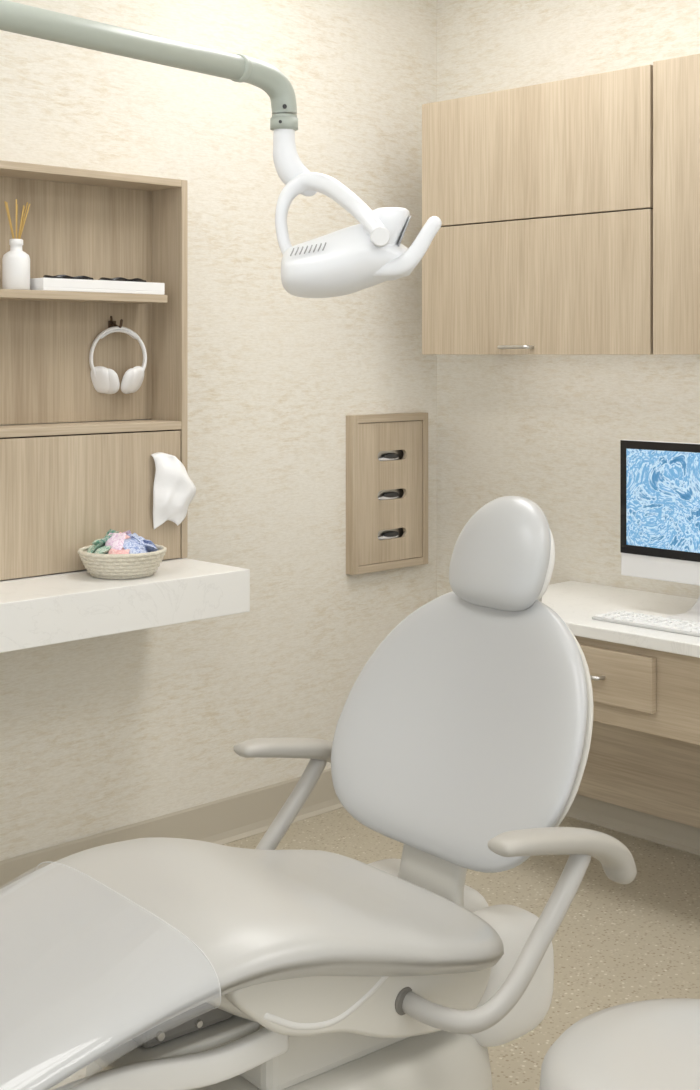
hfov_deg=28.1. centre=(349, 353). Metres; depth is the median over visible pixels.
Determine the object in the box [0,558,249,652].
countertop
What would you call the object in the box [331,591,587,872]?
backrest cushion
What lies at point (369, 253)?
light
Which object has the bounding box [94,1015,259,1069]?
mechanism
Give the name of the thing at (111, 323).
wall hook
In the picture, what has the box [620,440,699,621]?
computer monitor
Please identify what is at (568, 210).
upper cabinet
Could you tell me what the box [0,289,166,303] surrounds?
niche shelf
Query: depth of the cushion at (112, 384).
3.73 m
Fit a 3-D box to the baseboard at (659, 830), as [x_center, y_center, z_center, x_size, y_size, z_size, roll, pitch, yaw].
[2.194,1.357,2.733,0.024,0.127,5.500,0,0,-44]
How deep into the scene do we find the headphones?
3.75 m
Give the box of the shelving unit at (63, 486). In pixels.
[0,160,195,579]
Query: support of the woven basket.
on the countertop
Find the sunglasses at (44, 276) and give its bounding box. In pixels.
[43,275,92,279]
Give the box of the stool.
[539,998,699,1089]
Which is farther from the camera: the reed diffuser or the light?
the reed diffuser
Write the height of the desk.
0.637 m
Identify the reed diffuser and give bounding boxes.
[2,199,29,289]
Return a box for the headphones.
[89,326,146,393]
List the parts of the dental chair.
leg rail, seat frame, armrest, armrest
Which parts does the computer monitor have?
glass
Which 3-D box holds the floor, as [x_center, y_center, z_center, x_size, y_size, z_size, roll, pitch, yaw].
[0.046,1.470,0.728,6.100,0.100,5.600,0,0,-44]
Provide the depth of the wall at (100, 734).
4.13 m
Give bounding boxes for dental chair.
[0,496,636,1089]
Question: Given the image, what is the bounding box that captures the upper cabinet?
[422,54,699,354]
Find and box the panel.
[346,412,427,574]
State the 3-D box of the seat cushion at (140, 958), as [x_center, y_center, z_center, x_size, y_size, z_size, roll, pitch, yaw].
[-0.396,0.936,2.059,1.282,0.268,0.568,0,0,-40]
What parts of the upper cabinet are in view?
door, door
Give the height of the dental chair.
1.152 m
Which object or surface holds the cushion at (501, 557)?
on the dental chair
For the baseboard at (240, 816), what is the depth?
4.04 m
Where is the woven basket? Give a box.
[78,529,166,578]
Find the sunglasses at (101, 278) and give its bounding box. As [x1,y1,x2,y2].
[98,277,145,281]
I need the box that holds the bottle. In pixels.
[2,239,29,289]
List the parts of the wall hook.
plate, hook arm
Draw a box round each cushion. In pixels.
[0,837,503,1089]
[105,368,119,393]
[121,368,133,393]
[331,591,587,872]
[449,496,550,610]
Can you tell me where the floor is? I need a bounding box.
[49,807,699,1089]
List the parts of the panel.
frame, frame, panel, frame, frame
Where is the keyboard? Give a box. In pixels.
[592,610,699,636]
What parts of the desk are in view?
drawer, modesty panel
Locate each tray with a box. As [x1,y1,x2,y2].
[30,278,164,294]
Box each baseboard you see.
[0,768,342,888]
[566,794,699,855]
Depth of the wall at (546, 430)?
4.35 m
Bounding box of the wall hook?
[108,316,122,332]
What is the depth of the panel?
4.51 m
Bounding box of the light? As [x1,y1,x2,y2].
[0,0,441,297]
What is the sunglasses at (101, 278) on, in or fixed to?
on the display tray at (48, 284)
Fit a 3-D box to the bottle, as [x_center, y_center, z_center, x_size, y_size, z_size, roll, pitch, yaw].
[-0.837,-0.224,3.511,0.068,0.128,0.068,0,0,-44]
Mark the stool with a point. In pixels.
(654, 1044)
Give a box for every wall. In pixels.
[0,0,436,860]
[437,0,699,598]
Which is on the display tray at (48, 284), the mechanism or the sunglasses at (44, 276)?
the sunglasses at (44, 276)
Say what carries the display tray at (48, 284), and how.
on the shelving unit at (63, 486)
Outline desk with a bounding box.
[542,581,699,827]
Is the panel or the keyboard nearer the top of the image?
the panel

